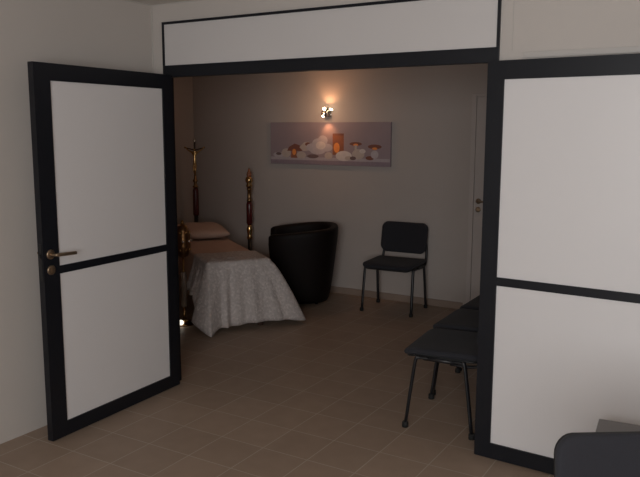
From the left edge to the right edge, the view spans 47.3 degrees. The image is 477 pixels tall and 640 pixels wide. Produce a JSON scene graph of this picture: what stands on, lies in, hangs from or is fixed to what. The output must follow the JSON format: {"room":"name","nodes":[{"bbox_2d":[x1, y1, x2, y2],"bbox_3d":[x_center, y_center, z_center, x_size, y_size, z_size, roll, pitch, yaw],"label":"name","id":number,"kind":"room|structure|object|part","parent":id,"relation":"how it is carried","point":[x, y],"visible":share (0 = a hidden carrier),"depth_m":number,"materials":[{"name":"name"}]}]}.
{"room":"funeral waiting room","nodes":[
{"label":"funeral waiting room","id":0,"kind":"room"},
{"bbox_2d":[0,0,152,443],"bbox_3d":[-2.540,0.068,2.595,0.120,2.487,5.435,5,10,31],"label":"wall","id":1,"kind":"structure","parent":0,"point":[109,34],"depth_m":4.02,"materials":[{"name":"paint"}]},
{"bbox_2d":[129,0,191,4],"bbox_3d":[-0.548,-1.283,2.993,7.400,0.080,8.562,5,10,31],"label":"ceiling","id":2,"kind":"structure","parent":0,"point":[149,2],"depth_m":4.54,"materials":[{"name":"paint"}]},
{"bbox_2d":[174,77,193,224],"bbox_3d":[-2.263,-0.631,7.290,0.120,2.487,2.912,5,10,31],"label":"wall","id":3,"kind":"structure","parent":0,"point":[183,86],"depth_m":8.32,"materials":[{"name":"paint"}]},
{"bbox_2d":[0,278,553,476],"bbox_3d":[-0.555,1.256,3.372,7.400,0.080,8.562,5,10,31],"label":"floor","id":4,"kind":"structure","parent":0,"point":[324,394],"depth_m":4.41,"materials":[{"name":"brown tile"}]},
{"bbox_2d":[177,220,193,326],"bbox_3d":[-1.193,0.299,6.370,0.178,0.925,0.170,-6,10,-34],"label":"stand","id":5,"kind":"object","parent":4,"relation":"on","point":[184,239],"visible":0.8,"depth_m":6.33,"materials":[{"name":"gold metal"}]},
{"bbox_3d":[-1.191,0.378,6.384,0.018,0.455,0.018,2,9,11],"label":"rod","id":6,"kind":"part","parent":5,"relation":"part of","materials":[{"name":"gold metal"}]},
{"bbox_2d":[184,137,204,221],"bbox_3d":[-1.398,-0.329,8.231,0.260,1.615,0.260,0,8,-2],"label":"crucifix","id":7,"kind":"object","parent":4,"relation":"on","point":[194,152],"visible":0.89,"depth_m":8.17,"materials":[{"name":"gold metal"}]},
{"bbox_2d":[245,168,252,250],"bbox_3d":[-0.764,-0.118,7.917,0.260,1.295,0.260,5,10,31],"label":"candle stand","id":8,"kind":"object","parent":4,"relation":"on","point":[249,216],"visible":0.74,"depth_m":7.87,"materials":[{"name":"gold metal"}]},
{"bbox_2d":[268,222,337,303],"bbox_3d":[-0.163,0.238,7.307,0.684,0.774,0.776,0,8,-2],"label":"armchair","id":9,"kind":"object","parent":4,"relation":"on","point":[304,253],"visible":0.92,"depth_m":6.98,"materials":[{"name":"black leather"}]},
{"bbox_2d":[360,221,427,316],"bbox_3d":[0.728,0.272,6.971,0.536,0.812,0.527,5,10,28],"label":"chair","id":10,"kind":"object","parent":4,"relation":"on","point":[404,237],"visible":1,"depth_m":7.03,"materials":[{"name":"grey fabric"}]},
{"bbox_3d":[0.432,0.457,6.954,0.031,0.427,0.137,6,10,34],"label":"leg","id":11,"kind":"part","parent":10,"relation":"part of","materials":[{"name":"black metal"}]},
{"bbox_3d":[0.561,0.421,7.195,0.030,0.427,0.133,3,9,21],"label":"leg","id":12,"kind":"part","parent":10,"relation":"part of","materials":[{"name":"black metal"}]},
{"bbox_3d":[0.709,0.233,6.928,0.495,0.056,0.445,5,10,28],"label":"seat","id":13,"kind":"part","parent":10,"relation":"part of","materials":[{"name":"grey fabric"}]},
{"bbox_3d":[0.825,-0.011,7.112,0.472,0.297,0.067,5,-1,28],"label":"backrest","id":14,"kind":"part","parent":10,"relation":"part of","materials":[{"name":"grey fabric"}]},
{"bbox_3d":[0.856,0.491,6.730,0.031,0.427,0.137,4,9,21],"label":"leg","id":15,"kind":"part","parent":10,"relation":"part of","materials":[{"name":"black metal"}]},
{"bbox_3d":[0.986,0.456,6.971,0.030,0.427,0.133,6,10,34],"label":"leg","id":16,"kind":"part","parent":10,"relation":"part of","materials":[{"name":"black metal"}]},
{"bbox_2d":[402,328,477,440],"bbox_3d":[0.816,0.672,4.288,0.527,0.812,0.536,4,9,26],"label":"chair","id":17,"kind":"object","parent":4,"relation":"on","point":[456,348],"visible":0.58,"depth_m":4.16,"materials":[{"name":"black metal"}]},
{"bbox_3d":[0.550,0.871,4.178,0.137,0.427,0.031,3,9,20],"label":"leg","id":18,"kind":"part","parent":17,"relation":"part of","materials":[{"name":"black metal"}]},
{"bbox_3d":[0.761,0.808,4.606,0.137,0.427,0.031,6,10,32],"label":"leg","id":19,"kind":"part","parent":17,"relation":"part of","materials":[{"name":"black metal"}]},
{"bbox_3d":[0.783,0.655,4.301,0.222,0.023,0.496,4,9,26],"label":"seat frame","id":20,"kind":"part","parent":17,"relation":"part of","materials":[{"name":"black metal"}]},
{"bbox_3d":[0.779,0.625,4.299,0.445,0.056,0.495,4,9,26],"label":"seat","id":21,"kind":"part","parent":17,"relation":"part of","materials":[{"name":"grey fabric"}]},
{"bbox_3d":[0.797,0.890,4.059,0.133,0.427,0.030,6,10,32],"label":"leg","id":22,"kind":"part","parent":17,"relation":"part of","materials":[{"name":"black metal"}]},
{"bbox_2d":[433,308,478,394],"bbox_3d":[1.063,0.598,4.791,0.527,0.812,0.536,5,10,29],"label":"chair","id":23,"kind":"object","parent":4,"relation":"on","point":[462,319],"visible":0.15,"depth_m":4.75,"materials":[{"name":"black metal"}]},
{"bbox_3d":[1.028,0.550,4.804,0.445,0.056,0.495,5,10,29],"label":"seat","id":24,"kind":"part","parent":23,"relation":"part of","materials":[{"name":"grey fabric"}]},
{"bbox_2d":[460,295,479,370],"bbox_3d":[1.330,0.527,5.266,0.527,0.812,0.536,5,10,30],"label":"chair","id":25,"kind":"object","parent":4,"relation":"on","point":[473,304],"visible":0.03,"depth_m":5.20,"materials":[{"name":"black metal"}]},
{"bbox_3d":[1.294,0.480,5.280,0.445,0.056,0.495,5,10,30],"label":"seat","id":26,"kind":"part","parent":25,"relation":"part of","materials":[{"name":"grey fabric"}]},
{"bbox_2d":[554,431,639,476],"bbox_3d":[0.937,1.013,2.006,0.536,0.812,0.527,0,8,-3],"label":"chair","id":27,"kind":"object","parent":4,"relation":"on","point":[576,454],"visible":1,"depth_m":2.15,"materials":[{"name":"black metal"}]},
{"bbox_2d":[596,419,639,431],"bbox_3d":[1.481,1.079,2.971,0.720,0.400,0.530,4,9,26],"label":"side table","id":28,"kind":"object","parent":4,"relation":"on","point":[603,425],"visible":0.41,"depth_m":3.24,"materials":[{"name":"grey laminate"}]},
{"bbox_3d":[-1.040,0.371,7.104,0.490,0.566,1.810,-3,9,-22],"label":"bed","id":29,"kind":"object","parent":4,"relation":"on","visible":0},
{"bbox_2d":[178,237,249,280],"bbox_3d":[-1.035,0.212,7.070,0.627,0.290,1.873,-3,9,-22],"label":"sheet","id":30,"kind":"object","parent":29,"relation":"on","point":[212,245],"visible":0.36,"depth_m":6.97,"materials":[{"name":"beige fabric"}]},
{"bbox_2d":[177,222,229,238],"bbox_3d":[-1.251,-0.084,7.565,0.570,0.140,0.500,-3,9,-22],"label":"pillow","id":31,"kind":"object","parent":30,"relation":"on","point":[199,230],"visible":0.69,"depth_m":7.43,"materials":[{"name":"fabric"}]},
{"bbox_2d":[187,250,305,336],"bbox_3d":[-0.658,0.452,6.409,1.014,0.599,0.652,-3,9,-22],"label":"bedspread","id":32,"kind":"object","parent":29,"relation":"on","point":[232,288],"visible":1,"depth_m":6.23,"materials":[{"name":"white fabric"}]},
{"bbox_2d":[192,63,487,304],"bbox_3d":[0.592,-0.631,7.340,4.960,2.487,0.120,5,10,31],"label":"wall","id":33,"kind":"structure","parent":0,"point":[428,108],"depth_m":7.42,"materials":[{"name":"paint"}]},
{"bbox_2d":[321,107,332,116],"bbox_3d":[0.071,-1.283,7.423,0.128,0.102,0.115,5,10,31],"label":"wall sconce","id":34,"kind":"object","parent":33,"relation":"attached to","point":[327,112],"visible":1,"depth_m":7.41,"materials":[{"name":"silver metal"}]},
{"bbox_3d":[0.082,-1.291,7.476,0.090,0.090,0.012,5,10,31],"label":"wall plate","id":35,"kind":"part","parent":34,"relation":"part of","materials":[{"name":"silver metal"}]},
{"bbox_2d":[271,122,391,166],"bbox_3d":[0.086,-0.975,7.510,1.428,0.438,0.030,5,10,31],"label":"picture","id":36,"kind":"object","parent":33,"relation":"attached to","point":[369,144],"visible":1,"depth_m":7.47},
{"bbox_2d":[330,286,462,308],"bbox_3d":[-0.052,0.518,7.824,3.305,0.068,0.012,5,10,31],"label":"baseboard","id":37,"kind":"structure","parent":33,"relation":"attached to","point":[350,291],"depth_m":7.33,"materials":[{"name":"tile"}]},
{"bbox_2d":[465,93,486,303],"bbox_3d":[1.773,-0.279,6.556,0.930,2.030,0.078,5,10,31],"label":"door","id":38,"kind":"structure","parent":33,"relation":"in","point":[478,103],"depth_m":6.76,"materials":[{"name":"white wood"}]},
{"bbox_2d":[152,0,639,73],"bbox_3d":[0.068,-0.164,4.200,7.340,2.487,0.035,5,10,31],"label":"wall","id":39,"kind":"structure","parent":0,"point":[538,25],"depth_m":3.47,"materials":[{"name":"paint"}]},
{"bbox_2d":[27,61,179,440],"bbox_3d":[-1.216,0.038,4.316,0.165,2.034,1.081,5,10,29],"label":"door","id":40,"kind":"structure","parent":39,"relation":"in","point":[102,138],"depth_m":4.22,"materials":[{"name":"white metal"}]},
{"bbox_3d":[-1.480,0.129,3.859,0.024,0.200,0.012,5,10,29],"label":"lock plate","id":41,"kind":"part","parent":40,"relation":"part of","materials":[{"name":"black plastic"}]},
{"bbox_3d":[-1.385,0.080,3.916,0.062,0.052,0.156,5,10,29],"label":"handle","id":42,"kind":"part","parent":40,"relation":"part of","materials":[{"name":"brown metal"}]},
{"bbox_3d":[-1.211,-0.394,4.258,0.022,0.982,0.865,5,10,29],"label":"panel","id":43,"kind":"part","parent":40,"relation":"part of","materials":[{"name":"white laminate"}]},
{"bbox_3d":[-1.214,0.548,4.399,0.022,0.837,0.865,5,10,29],"label":"panel","id":44,"kind":"part","parent":40,"relation":"part of","materials":[{"name":"white laminate"}]},
{"bbox_2d":[151,5,153,72],"bbox_3d":[-1.084,-0.266,4.863,0.009,2.487,0.006,5,10,31],"label":"trim","id":45,"kind":"structure","parent":39,"relation":"attached to","point":[151,5],"depth_m":4.71,"materials":[{"name":"grey paint"}]},
{"bbox_2d":[152,0,201,5],"bbox_3d":[1.009,-1.301,3.436,4.887,0.006,0.004,5,10,31],"label":"trim","id":46,"kind":"structure","parent":39,"relation":"attached to","point":[192,0],"depth_m":4.57,"materials":[{"name":"grey paint"}]},
{"bbox_2d":[161,0,501,379],"bbox_3d":[-0.058,-0.117,4.275,2.196,2.372,0.050,5,10,31],"label":"door frame","id":47,"kind":"structure","parent":39,"relation":"attached to","point":[388,33],"depth_m":4.02,"materials":[{"name":"black metal"}]},
{"bbox_3d":[-0.055,-1.150,4.120,2.168,0.254,0.032,5,10,31],"label":"transom panel","id":48,"kind":"part","parent":47,"relation":"part of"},
{"bbox_2d":[512,4,513,46],"bbox_3d":[0.932,-1.110,3.513,0.003,0.407,0.002,5,10,31],"label":"trim","id":49,"kind":"structure","parent":39,"relation":"attached to","point":[513,4],"depth_m":3.53,"materials":[{"name":"grey"}]},
{"bbox_2d":[474,53,639,474],"bbox_3d":[1.254,0.178,3.444,1.058,2.028,0.165,6,10,34],"label":"door","id":50,"kind":"structure","parent":39,"relation":"in","point":[558,355],"depth_m":3.49,"materials":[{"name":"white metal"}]},
{"bbox_3d":[1.254,0.686,3.519,0.862,0.837,0.022,6,10,34],"label":"panel","id":51,"kind":"part","parent":50,"relation":"part of","materials":[{"name":"white laminate"}]},
{"bbox_3d":[1.257,-0.253,3.379,0.862,0.976,0.022,6,10,34],"label":"panel","id":52,"kind":"part","parent":50,"relation":"part of","materials":[{"name":"white laminate"}]},
{"bbox_2d":[523,46,639,57],"bbox_3d":[2.007,-0.788,2.899,2.400,0.027,0.013,5,10,31],"label":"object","id":53,"kind":"object","parent":39,"relation":"attached to","point":[632,49],"visible":1,"depth_m":3.37,"materials":[{"name":"white paint"}]}
]}

